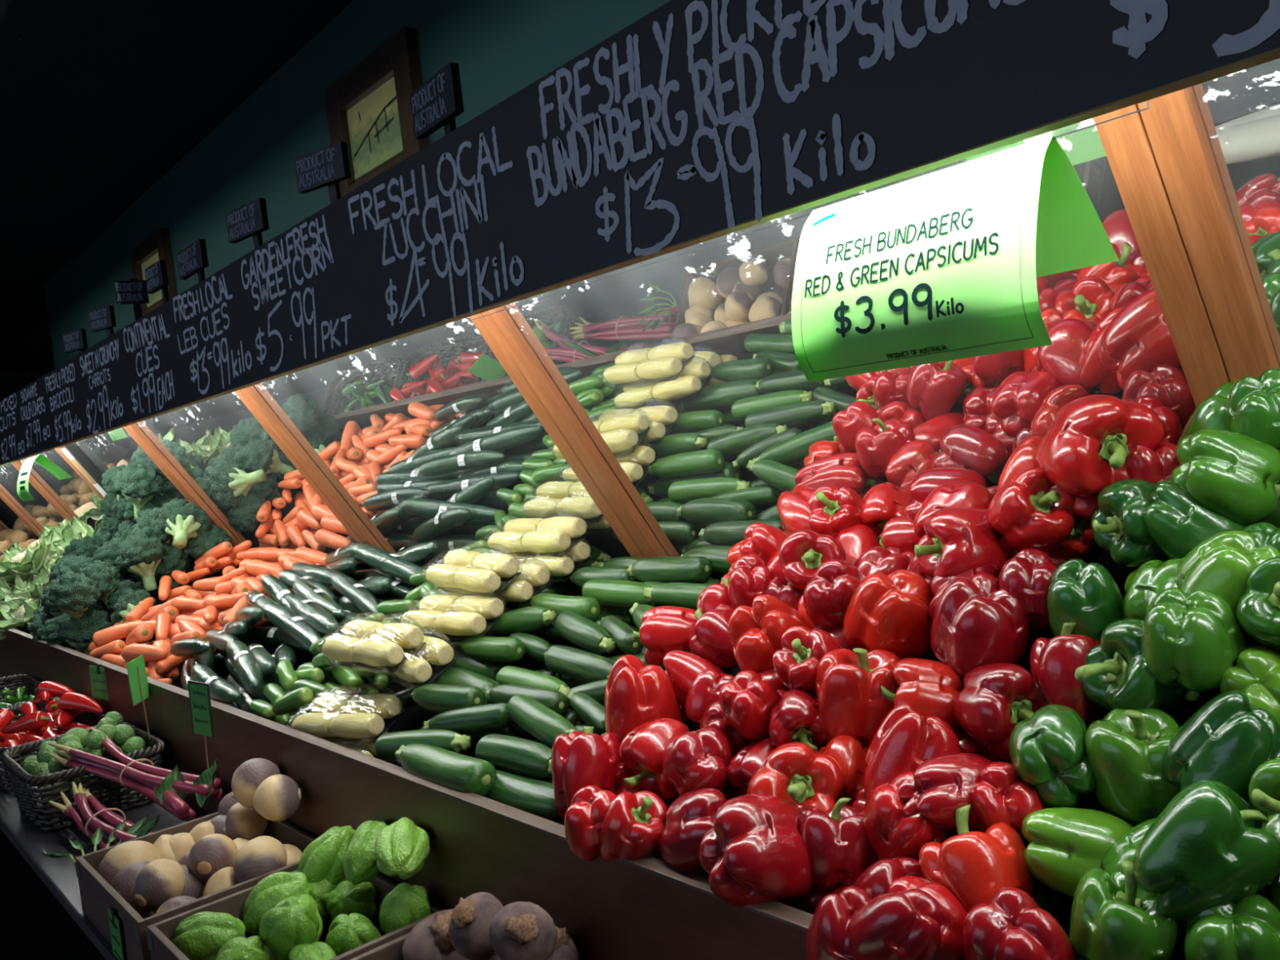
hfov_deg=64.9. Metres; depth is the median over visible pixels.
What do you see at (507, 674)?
zucchini
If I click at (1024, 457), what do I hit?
red capsicum
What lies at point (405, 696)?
zucchini
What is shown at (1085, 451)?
red capsicum
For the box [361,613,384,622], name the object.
cucumber
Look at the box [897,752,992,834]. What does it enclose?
red capsicum
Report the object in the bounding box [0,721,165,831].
wicker basket
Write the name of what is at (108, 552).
head
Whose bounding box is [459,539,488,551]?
cucumber
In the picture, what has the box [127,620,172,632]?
carrot
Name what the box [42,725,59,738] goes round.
red chilli
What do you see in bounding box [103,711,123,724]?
sprout
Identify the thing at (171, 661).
carrot
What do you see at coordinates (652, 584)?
zucchini
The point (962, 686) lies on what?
red capsicum
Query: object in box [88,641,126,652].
carrot
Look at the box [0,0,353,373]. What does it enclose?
ceiling
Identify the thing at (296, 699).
cucumber
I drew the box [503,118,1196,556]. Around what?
mirror panel
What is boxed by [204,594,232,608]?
carrot
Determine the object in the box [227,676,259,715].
cucumber
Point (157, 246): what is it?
picture frame
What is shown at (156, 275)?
sign
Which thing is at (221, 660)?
cucumber
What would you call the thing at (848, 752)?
red capsicum
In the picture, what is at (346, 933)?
choko
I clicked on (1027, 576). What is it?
red capsicum
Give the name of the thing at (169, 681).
carrot
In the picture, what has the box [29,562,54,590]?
cauliflower
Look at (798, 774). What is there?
red capsicum
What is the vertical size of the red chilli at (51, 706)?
0.050 m
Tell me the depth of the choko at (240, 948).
1.24 m
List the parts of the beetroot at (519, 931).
crown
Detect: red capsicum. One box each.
[551,726,622,821]
[564,785,616,861]
[598,791,667,862]
[604,654,683,743]
[614,761,660,797]
[619,717,689,799]
[633,605,697,666]
[653,804,669,861]
[659,787,726,875]
[662,650,724,710]
[662,727,732,796]
[679,704,700,731]
[684,668,735,723]
[688,604,737,669]
[691,652,733,675]
[696,577,730,613]
[699,701,753,758]
[699,794,814,907]
[719,670,781,740]
[720,563,734,584]
[724,783,738,800]
[726,539,744,573]
[726,736,776,796]
[727,554,775,608]
[728,594,808,671]
[738,522,788,565]
[746,742,844,814]
[756,667,790,697]
[763,577,804,610]
[766,531,820,581]
[768,688,826,751]
[772,625,840,696]
[777,484,816,534]
[777,528,846,591]
[789,884,838,914]
[797,595,815,628]
[800,797,878,888]
[803,559,865,630]
[805,885,871,959]
[808,484,862,536]
[811,625,853,651]
[814,648,900,746]
[817,734,869,806]
[829,884,849,894]
[833,523,884,564]
[842,569,933,659]
[848,888,943,959]
[852,786,865,813]
[853,546,915,577]
[853,857,925,898]
[859,482,912,539]
[862,771,951,860]
[863,704,961,801]
[879,515,920,552]
[881,657,962,730]
[888,875,967,959]
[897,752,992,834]
[904,466,986,521]
[906,554,932,585]
[913,481,992,538]
[914,506,1015,578]
[918,804,1034,920]
[928,564,998,620]
[930,573,1031,682]
[934,660,964,690]
[952,662,1046,764]
[954,727,1000,762]
[962,886,1076,959]
[971,761,1051,848]
[986,467,1079,551]
[986,485,997,497]
[996,435,1042,492]
[997,548,1057,630]
[1015,542,1066,564]
[1030,622,1103,724]
[1037,394,1164,496]
[1040,562,1059,631]
[1062,528,1095,560]
[1073,494,1098,536]
[1122,395,1182,444]
[1125,436,1181,483]
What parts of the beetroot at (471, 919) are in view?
crown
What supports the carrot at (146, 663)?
on the carrot
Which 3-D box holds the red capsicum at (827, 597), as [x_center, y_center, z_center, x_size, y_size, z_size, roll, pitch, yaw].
[0.218,0.128,1.104,0.079,0.086,0.084,-5,3,34]
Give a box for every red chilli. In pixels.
[0,708,14,731]
[0,731,28,742]
[2,711,50,733]
[2,740,20,747]
[3,733,26,744]
[19,702,38,715]
[22,734,44,743]
[26,726,44,736]
[32,690,52,708]
[34,680,75,697]
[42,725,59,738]
[44,699,60,712]
[44,712,61,729]
[52,710,58,721]
[52,728,66,734]
[53,709,79,728]
[54,692,102,712]
[65,721,90,731]
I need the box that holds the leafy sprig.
[40,813,160,865]
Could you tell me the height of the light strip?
0.156 m
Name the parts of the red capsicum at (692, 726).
stem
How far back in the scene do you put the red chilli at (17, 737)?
2.52 m
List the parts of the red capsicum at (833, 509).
stem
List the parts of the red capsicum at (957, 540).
stem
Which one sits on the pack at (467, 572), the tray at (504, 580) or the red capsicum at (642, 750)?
the tray at (504, 580)
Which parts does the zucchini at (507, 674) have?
stem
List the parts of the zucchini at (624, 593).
stem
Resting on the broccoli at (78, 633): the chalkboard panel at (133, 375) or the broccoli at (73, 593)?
the broccoli at (73, 593)
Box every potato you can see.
[0,528,14,539]
[0,540,13,555]
[0,554,4,561]
[3,533,11,540]
[10,529,24,538]
[10,532,29,543]
[17,541,25,548]
[21,538,36,549]
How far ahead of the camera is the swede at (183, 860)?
1.58 m
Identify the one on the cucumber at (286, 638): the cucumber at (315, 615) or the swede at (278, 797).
the cucumber at (315, 615)
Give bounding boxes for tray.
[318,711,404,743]
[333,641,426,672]
[372,754,388,762]
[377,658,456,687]
[423,618,496,639]
[435,571,521,597]
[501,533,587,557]
[502,581,551,607]
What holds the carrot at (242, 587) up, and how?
on the carrot at (209, 601)
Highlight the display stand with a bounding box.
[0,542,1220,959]
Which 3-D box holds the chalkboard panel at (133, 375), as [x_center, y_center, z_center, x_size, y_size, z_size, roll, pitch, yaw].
[-1.283,-0.224,2.417,0.019,0.207,1.188,-9,3,-41]
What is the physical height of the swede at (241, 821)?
0.066 m
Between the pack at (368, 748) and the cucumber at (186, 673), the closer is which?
the pack at (368, 748)
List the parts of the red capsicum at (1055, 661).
stem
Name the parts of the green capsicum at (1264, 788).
stem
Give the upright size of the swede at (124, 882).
0.080 m
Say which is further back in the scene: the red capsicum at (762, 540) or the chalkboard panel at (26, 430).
the chalkboard panel at (26, 430)
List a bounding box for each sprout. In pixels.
[22,755,37,770]
[26,760,38,773]
[30,761,46,775]
[33,763,48,775]
[36,745,57,763]
[39,740,57,751]
[40,769,49,787]
[46,780,70,797]
[47,754,70,773]
[55,733,80,750]
[58,741,83,759]
[65,727,88,747]
[75,773,97,788]
[84,730,106,750]
[84,747,107,758]
[97,717,116,728]
[97,724,115,740]
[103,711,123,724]
[112,739,121,747]
[113,724,128,741]
[113,724,134,744]
[122,736,145,754]
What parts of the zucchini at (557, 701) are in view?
stem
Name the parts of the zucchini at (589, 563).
stem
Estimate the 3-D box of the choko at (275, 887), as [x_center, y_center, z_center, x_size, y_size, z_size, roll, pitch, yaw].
[-0.503,0.593,1.400,0.094,0.093,0.077,-5,3,30]
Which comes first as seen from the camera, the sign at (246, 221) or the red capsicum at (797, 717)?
the red capsicum at (797, 717)
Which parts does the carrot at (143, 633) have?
crown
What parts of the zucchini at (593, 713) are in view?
stem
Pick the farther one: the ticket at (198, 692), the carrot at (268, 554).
the carrot at (268, 554)
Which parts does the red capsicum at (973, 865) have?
stem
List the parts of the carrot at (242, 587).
crown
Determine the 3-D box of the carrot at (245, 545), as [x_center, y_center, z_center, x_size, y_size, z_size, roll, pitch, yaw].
[-1.264,0.228,3.144,0.115,0.070,0.035,-6,2,5]
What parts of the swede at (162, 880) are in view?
cut crown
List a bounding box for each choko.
[171,911,246,959]
[216,935,269,959]
[242,871,311,937]
[259,898,319,959]
[263,893,323,959]
[288,941,337,959]
[297,825,355,884]
[308,878,338,920]
[325,912,381,955]
[326,880,376,919]
[342,820,390,884]
[374,817,431,879]
[378,882,431,934]
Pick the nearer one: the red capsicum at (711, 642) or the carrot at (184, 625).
the red capsicum at (711, 642)
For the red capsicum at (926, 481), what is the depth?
1.18 m
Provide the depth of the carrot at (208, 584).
2.97 m
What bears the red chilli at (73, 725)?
in the wicker basket at (5, 783)
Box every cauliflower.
[0,533,53,578]
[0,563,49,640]
[0,573,33,603]
[0,577,38,620]
[0,578,22,590]
[2,541,22,588]
[3,555,62,620]
[20,528,70,581]
[22,529,48,586]
[29,532,83,588]
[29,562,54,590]
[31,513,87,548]
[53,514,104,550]
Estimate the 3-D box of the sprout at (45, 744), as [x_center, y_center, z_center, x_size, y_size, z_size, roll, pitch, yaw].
[-1.325,0.605,2.261,0.043,0.038,0.039,-8,3,-33]
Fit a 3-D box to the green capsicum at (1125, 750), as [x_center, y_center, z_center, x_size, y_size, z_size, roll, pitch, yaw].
[0.390,0.222,0.776,0.084,0.096,0.078,-6,2,21]
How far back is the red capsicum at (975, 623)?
0.92 m
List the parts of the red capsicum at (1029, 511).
stem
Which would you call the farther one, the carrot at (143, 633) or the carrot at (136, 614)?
the carrot at (136, 614)
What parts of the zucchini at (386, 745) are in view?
stem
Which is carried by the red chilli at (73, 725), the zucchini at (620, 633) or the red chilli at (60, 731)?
the red chilli at (60, 731)
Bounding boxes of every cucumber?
[170,637,210,656]
[181,657,194,690]
[191,644,214,679]
[191,664,240,703]
[204,629,239,653]
[210,697,239,709]
[213,652,275,668]
[222,621,248,639]
[226,640,262,690]
[226,659,271,700]
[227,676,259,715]
[235,604,263,626]
[240,626,285,646]
[246,590,279,619]
[247,643,275,675]
[249,698,275,719]
[255,713,291,726]
[261,574,296,611]
[263,683,286,704]
[264,667,290,691]
[266,605,323,653]
[271,687,312,715]
[275,643,297,667]
[276,659,297,690]
[277,628,315,657]
[279,569,336,601]
[289,595,339,635]
[290,562,337,586]
[290,704,310,718]
[292,679,332,700]
[293,578,343,618]
[294,666,324,683]
[297,662,339,684]
[310,633,342,655]
[311,652,336,668]
[320,631,341,637]
[324,558,356,576]
[324,681,359,696]
[325,543,359,564]
[325,585,344,597]
[331,573,380,615]
[331,665,363,692]
[335,595,341,604]
[335,610,364,631]
[338,595,398,615]
[342,608,365,617]
[349,568,393,582]
[351,666,374,678]
[354,543,426,586]
[356,680,379,695]
[358,576,391,595]
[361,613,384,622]
[364,573,415,599]
[366,670,389,689]
[376,599,417,616]
[381,620,391,623]
[383,542,436,574]
[383,615,398,622]
[388,600,419,618]
[393,564,435,586]
[404,584,440,600]
[408,570,429,585]
[419,582,442,598]
[442,591,451,595]
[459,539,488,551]
[470,546,501,553]
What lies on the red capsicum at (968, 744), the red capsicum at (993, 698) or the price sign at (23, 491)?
the red capsicum at (993, 698)
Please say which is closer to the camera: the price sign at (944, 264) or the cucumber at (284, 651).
the price sign at (944, 264)
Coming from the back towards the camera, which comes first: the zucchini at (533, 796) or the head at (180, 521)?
the head at (180, 521)
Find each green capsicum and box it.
[0,688,12,697]
[0,702,12,707]
[3,695,21,704]
[14,694,29,702]
[15,686,26,702]
[29,694,44,709]
[1008,704,1096,808]
[1022,807,1133,897]
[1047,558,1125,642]
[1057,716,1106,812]
[1069,860,1179,959]
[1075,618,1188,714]
[1084,707,1180,826]
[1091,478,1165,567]
[1100,817,1186,938]
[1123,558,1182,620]
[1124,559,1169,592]
[1132,780,1279,921]
[1141,587,1248,700]
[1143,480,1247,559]
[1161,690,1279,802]
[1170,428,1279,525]
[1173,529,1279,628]
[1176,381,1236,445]
[1183,893,1279,959]
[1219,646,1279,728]
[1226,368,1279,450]
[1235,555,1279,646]
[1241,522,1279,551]
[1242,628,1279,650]
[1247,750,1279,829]
[1248,757,1279,838]
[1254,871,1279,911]
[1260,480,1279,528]
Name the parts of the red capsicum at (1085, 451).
stem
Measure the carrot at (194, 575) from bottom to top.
0.045 m
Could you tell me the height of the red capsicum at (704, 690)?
0.077 m
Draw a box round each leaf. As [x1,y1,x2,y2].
[154,764,188,812]
[193,759,217,807]
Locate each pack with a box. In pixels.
[290,693,404,743]
[321,620,426,672]
[334,731,389,762]
[377,635,456,687]
[400,594,503,639]
[425,549,521,597]
[449,564,551,607]
[487,516,587,557]
[507,541,591,581]
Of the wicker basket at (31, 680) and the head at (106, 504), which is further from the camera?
the head at (106, 504)
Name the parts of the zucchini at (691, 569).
stem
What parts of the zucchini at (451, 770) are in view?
stem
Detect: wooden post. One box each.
[0,489,41,537]
[11,460,72,520]
[54,446,104,499]
[123,423,239,547]
[234,386,384,550]
[469,306,667,557]
[1093,86,1279,407]
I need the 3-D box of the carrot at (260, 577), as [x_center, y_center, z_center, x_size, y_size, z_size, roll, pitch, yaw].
[-1.040,0.277,2.786,0.036,0.038,0.156,-8,3,-29]
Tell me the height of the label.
0.090 m
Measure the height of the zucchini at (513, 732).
0.054 m
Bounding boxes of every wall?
[0,371,49,401]
[44,0,671,582]
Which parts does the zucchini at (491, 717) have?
stem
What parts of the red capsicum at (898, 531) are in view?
stem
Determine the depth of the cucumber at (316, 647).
1.95 m
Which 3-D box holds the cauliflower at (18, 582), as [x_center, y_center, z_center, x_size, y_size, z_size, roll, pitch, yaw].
[-2.562,0.493,4.032,0.190,0.220,0.288,-6,2,13]
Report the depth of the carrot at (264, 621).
2.61 m
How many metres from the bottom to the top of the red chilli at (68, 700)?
0.055 m
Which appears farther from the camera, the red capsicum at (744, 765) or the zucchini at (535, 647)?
the zucchini at (535, 647)
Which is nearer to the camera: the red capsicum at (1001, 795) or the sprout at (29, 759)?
the red capsicum at (1001, 795)
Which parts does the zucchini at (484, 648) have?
stem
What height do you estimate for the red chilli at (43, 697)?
0.058 m
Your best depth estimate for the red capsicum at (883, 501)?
1.25 m
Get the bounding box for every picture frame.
[129,228,177,315]
[324,26,429,197]
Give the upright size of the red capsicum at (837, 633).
0.078 m
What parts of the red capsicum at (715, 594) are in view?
stem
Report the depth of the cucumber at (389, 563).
2.27 m
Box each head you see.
[62,534,102,559]
[92,536,130,579]
[93,525,112,540]
[99,492,117,517]
[101,464,126,502]
[101,537,111,544]
[102,515,110,529]
[107,515,124,538]
[111,497,125,520]
[114,462,164,520]
[114,520,137,537]
[117,495,136,521]
[131,507,173,545]
[136,492,174,523]
[158,499,211,548]
[163,497,189,506]
[183,524,232,559]
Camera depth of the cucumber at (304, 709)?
1.77 m
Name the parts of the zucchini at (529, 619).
stem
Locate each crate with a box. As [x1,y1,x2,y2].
[74,812,315,959]
[146,869,444,959]
[350,932,409,959]
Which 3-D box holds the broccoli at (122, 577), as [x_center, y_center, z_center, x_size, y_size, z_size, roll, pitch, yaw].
[-1.739,0.381,3.291,0.135,0.190,0.155,-8,3,-33]
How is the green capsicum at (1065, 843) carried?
on the greens
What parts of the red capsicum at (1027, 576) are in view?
stem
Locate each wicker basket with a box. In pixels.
[0,674,59,731]
[0,697,106,791]
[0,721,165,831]
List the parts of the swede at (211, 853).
cut crown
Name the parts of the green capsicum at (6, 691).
stem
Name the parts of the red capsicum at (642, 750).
stem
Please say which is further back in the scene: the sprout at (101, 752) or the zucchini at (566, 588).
the sprout at (101, 752)
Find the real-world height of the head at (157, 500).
0.168 m
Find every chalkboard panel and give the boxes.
[0,374,61,466]
[44,299,194,447]
[171,98,539,404]
[506,0,1052,293]
[1027,0,1279,130]
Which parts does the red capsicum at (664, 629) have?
stem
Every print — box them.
[141,252,162,309]
[346,76,403,181]
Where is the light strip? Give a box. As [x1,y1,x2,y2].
[453,100,1148,325]
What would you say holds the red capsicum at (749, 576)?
on the red capsicum at (711, 642)
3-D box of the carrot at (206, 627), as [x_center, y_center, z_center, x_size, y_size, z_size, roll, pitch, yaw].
[-1.084,0.387,2.583,0.154,0.052,0.039,-5,3,38]
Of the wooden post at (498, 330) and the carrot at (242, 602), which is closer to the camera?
the wooden post at (498, 330)
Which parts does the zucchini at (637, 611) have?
stem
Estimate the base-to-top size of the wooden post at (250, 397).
0.529 m
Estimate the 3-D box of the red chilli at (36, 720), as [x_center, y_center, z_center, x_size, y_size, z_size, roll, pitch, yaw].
[-1.560,0.617,2.562,0.140,0.053,0.044,-6,2,15]
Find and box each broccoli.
[26,608,57,642]
[33,605,44,614]
[40,579,67,616]
[40,613,75,650]
[48,556,70,582]
[48,572,101,618]
[55,554,93,580]
[55,605,111,655]
[80,560,120,610]
[92,599,105,609]
[100,579,131,615]
[106,581,151,611]
[110,589,156,626]
[115,533,165,591]
[118,571,126,582]
[129,572,158,581]
[155,542,194,588]
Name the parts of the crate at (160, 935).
metal staple plate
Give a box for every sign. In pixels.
[17,454,72,501]
[62,328,88,354]
[88,305,116,337]
[113,278,149,319]
[144,259,169,303]
[176,239,208,282]
[225,197,269,248]
[293,141,351,203]
[409,62,464,139]
[791,134,1119,382]
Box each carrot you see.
[88,640,126,658]
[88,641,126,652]
[92,619,141,647]
[101,653,128,667]
[113,621,126,626]
[121,642,140,661]
[123,644,168,662]
[124,664,149,676]
[125,596,154,622]
[125,624,153,645]
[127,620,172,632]
[141,595,186,621]
[142,643,148,666]
[146,640,156,644]
[147,604,161,612]
[148,640,171,679]
[150,605,179,622]
[155,613,170,640]
[155,654,191,673]
[157,678,173,684]
[158,575,172,600]
[159,585,191,600]
[165,666,178,680]
[167,623,181,639]
[170,630,201,644]
[171,569,189,584]
[171,596,205,609]
[174,614,217,625]
[177,618,207,641]
[182,609,196,615]
[185,589,202,599]
[186,568,209,582]
[190,585,217,597]
[191,608,227,620]
[192,576,221,591]
[194,541,232,564]
[194,556,217,570]
[199,620,223,632]
[202,605,217,623]
[203,593,213,600]
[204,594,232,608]
[207,556,231,575]
[213,591,249,609]
[214,577,255,595]
[217,540,252,559]
[217,566,247,583]
[217,608,231,626]
[222,565,235,575]
[222,595,248,626]
[227,557,242,567]
[230,577,266,595]
[231,582,251,594]
[236,546,278,559]
[238,567,254,577]
[239,559,251,573]
[245,577,266,594]
[246,559,284,576]
[248,616,271,627]
[254,574,267,582]
[259,547,295,561]
[271,573,290,588]
[277,551,294,557]
[278,552,314,567]
[283,559,298,569]
[293,546,328,566]
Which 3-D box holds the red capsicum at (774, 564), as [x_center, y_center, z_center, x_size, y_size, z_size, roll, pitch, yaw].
[0.198,0.116,1.268,0.079,0.098,0.086,-7,2,-15]
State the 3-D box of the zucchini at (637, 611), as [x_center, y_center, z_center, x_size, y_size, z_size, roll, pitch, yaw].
[0.035,0.221,1.442,0.046,0.070,0.212,-7,2,-20]
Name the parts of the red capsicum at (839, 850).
stem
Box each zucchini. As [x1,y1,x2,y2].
[374,728,471,760]
[392,686,417,709]
[395,743,497,797]
[410,683,485,713]
[419,725,511,744]
[422,702,513,734]
[428,666,500,704]
[448,641,508,681]
[458,635,524,662]
[475,733,552,779]
[485,684,568,715]
[485,768,564,825]
[489,606,557,636]
[496,666,570,696]
[502,604,529,613]
[506,694,577,746]
[508,632,551,661]
[509,723,518,737]
[526,619,564,639]
[528,593,599,621]
[530,634,579,648]
[533,648,586,664]
[535,667,559,679]
[536,778,552,783]
[538,578,582,595]
[543,724,600,748]
[544,644,614,683]
[548,560,601,581]
[555,611,615,653]
[555,617,601,647]
[560,653,665,688]
[562,707,584,726]
[566,678,608,710]
[567,691,606,734]
[568,566,638,587]
[582,579,656,608]
[598,604,634,623]
[600,556,645,566]
[600,615,643,654]
[626,555,712,583]
[626,623,646,653]
[629,602,654,629]
[641,581,664,605]
[643,582,710,610]
[680,545,732,574]
[699,573,724,583]
[702,577,719,584]
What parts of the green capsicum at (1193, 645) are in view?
stem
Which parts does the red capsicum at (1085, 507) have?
stem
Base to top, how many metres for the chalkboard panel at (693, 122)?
0.210 m
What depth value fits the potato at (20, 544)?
5.53 m
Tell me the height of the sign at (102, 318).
0.131 m
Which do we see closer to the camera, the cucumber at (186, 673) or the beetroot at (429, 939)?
the beetroot at (429, 939)
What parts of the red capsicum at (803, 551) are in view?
stem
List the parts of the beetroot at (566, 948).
crown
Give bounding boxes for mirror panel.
[0,462,66,531]
[18,448,103,530]
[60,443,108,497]
[73,426,185,498]
[135,391,365,564]
[253,316,631,566]
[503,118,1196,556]
[1191,58,1279,368]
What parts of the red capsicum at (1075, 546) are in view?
stem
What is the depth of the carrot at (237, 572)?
2.89 m
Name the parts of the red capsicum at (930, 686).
stem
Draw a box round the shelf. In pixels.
[0,687,207,959]
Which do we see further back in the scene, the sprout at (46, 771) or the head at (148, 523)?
the head at (148, 523)
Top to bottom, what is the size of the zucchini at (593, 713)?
0.040 m
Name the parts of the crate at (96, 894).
metal staple plate, metal staple plate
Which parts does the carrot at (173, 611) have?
crown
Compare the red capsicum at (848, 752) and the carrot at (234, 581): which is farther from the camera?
the carrot at (234, 581)
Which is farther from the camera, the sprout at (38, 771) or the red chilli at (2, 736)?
the red chilli at (2, 736)
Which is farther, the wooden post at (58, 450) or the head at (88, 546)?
the wooden post at (58, 450)
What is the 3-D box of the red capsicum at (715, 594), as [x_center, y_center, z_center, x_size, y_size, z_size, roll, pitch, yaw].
[0.108,0.168,1.285,0.071,0.082,0.066,-7,2,-5]
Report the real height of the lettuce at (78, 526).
0.232 m
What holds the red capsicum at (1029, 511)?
on the red capsicum at (1048, 629)
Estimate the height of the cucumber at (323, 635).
0.075 m
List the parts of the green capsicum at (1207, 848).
stem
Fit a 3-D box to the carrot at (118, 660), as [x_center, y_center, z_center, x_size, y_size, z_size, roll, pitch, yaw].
[-1.390,0.491,2.686,0.158,0.049,0.040,-5,3,35]
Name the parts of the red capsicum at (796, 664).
stem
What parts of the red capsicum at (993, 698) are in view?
stem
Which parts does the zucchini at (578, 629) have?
stem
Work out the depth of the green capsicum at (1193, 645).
0.76 m
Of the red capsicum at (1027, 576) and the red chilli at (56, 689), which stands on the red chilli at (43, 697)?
the red chilli at (56, 689)
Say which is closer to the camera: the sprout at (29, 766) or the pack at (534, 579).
the pack at (534, 579)
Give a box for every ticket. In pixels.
[88,664,108,700]
[106,906,124,959]
[126,654,151,746]
[187,680,213,807]
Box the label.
[800,218,1033,373]
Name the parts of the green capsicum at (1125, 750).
stem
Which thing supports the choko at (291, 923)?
on the choko at (319, 950)
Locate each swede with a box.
[96,859,119,885]
[102,840,161,871]
[111,861,151,916]
[133,858,185,910]
[150,865,205,914]
[153,834,177,862]
[155,896,196,914]
[168,832,195,862]
[177,852,205,884]
[187,833,238,883]
[189,821,214,843]
[202,866,239,897]
[210,814,234,839]
[217,791,238,815]
[223,802,267,839]
[231,758,281,808]
[232,837,249,849]
[233,835,287,882]
[252,774,302,821]
[282,844,302,865]
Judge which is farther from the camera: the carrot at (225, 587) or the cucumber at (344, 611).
the carrot at (225, 587)
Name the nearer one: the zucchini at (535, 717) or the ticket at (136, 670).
the zucchini at (535, 717)
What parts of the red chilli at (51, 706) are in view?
stem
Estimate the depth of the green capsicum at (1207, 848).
0.65 m
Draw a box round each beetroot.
[401,908,467,959]
[448,892,502,959]
[467,951,501,959]
[488,901,557,959]
[546,925,580,959]
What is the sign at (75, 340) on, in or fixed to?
on the hood
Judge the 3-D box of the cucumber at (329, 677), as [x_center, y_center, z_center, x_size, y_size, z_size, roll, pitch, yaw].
[-0.620,0.376,1.940,0.127,0.045,0.037,-5,3,35]
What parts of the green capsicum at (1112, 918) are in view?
stem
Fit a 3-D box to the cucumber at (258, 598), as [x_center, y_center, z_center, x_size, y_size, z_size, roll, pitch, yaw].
[-0.904,0.305,2.433,0.047,0.060,0.343,-8,3,-31]
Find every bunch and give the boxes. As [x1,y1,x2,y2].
[38,781,152,830]
[48,726,230,821]
[48,781,152,848]
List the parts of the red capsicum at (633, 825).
stem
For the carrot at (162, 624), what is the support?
on the carrot at (174, 629)
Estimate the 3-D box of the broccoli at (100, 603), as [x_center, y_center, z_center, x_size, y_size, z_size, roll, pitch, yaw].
[-1.711,0.382,3.135,0.128,0.155,0.112,-8,3,-40]
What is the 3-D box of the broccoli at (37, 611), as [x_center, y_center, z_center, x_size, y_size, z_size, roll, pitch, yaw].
[-1.948,0.477,3.352,0.132,0.162,0.148,-6,2,11]
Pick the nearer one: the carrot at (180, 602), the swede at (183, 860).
the swede at (183, 860)
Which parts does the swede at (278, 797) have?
cut crown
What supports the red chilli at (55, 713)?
on the red chilli at (51, 723)
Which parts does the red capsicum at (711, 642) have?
stem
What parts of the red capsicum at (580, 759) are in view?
stem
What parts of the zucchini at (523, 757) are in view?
stem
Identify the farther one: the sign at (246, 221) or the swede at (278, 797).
the sign at (246, 221)
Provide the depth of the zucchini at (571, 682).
1.50 m
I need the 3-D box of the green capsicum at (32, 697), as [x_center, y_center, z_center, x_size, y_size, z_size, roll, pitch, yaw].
[-1.785,0.665,2.997,0.127,0.046,0.030,-5,3,39]
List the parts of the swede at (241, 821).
cut crown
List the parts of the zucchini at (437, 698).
stem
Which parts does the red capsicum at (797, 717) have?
stem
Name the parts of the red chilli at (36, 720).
stem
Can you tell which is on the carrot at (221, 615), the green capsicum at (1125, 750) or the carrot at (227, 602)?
the carrot at (227, 602)
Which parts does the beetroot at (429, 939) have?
crown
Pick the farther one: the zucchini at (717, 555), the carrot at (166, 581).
the carrot at (166, 581)
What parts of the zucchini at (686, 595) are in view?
stem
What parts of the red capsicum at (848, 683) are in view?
stem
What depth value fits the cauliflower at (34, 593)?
3.68 m
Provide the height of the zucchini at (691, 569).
0.046 m
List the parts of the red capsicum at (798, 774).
stem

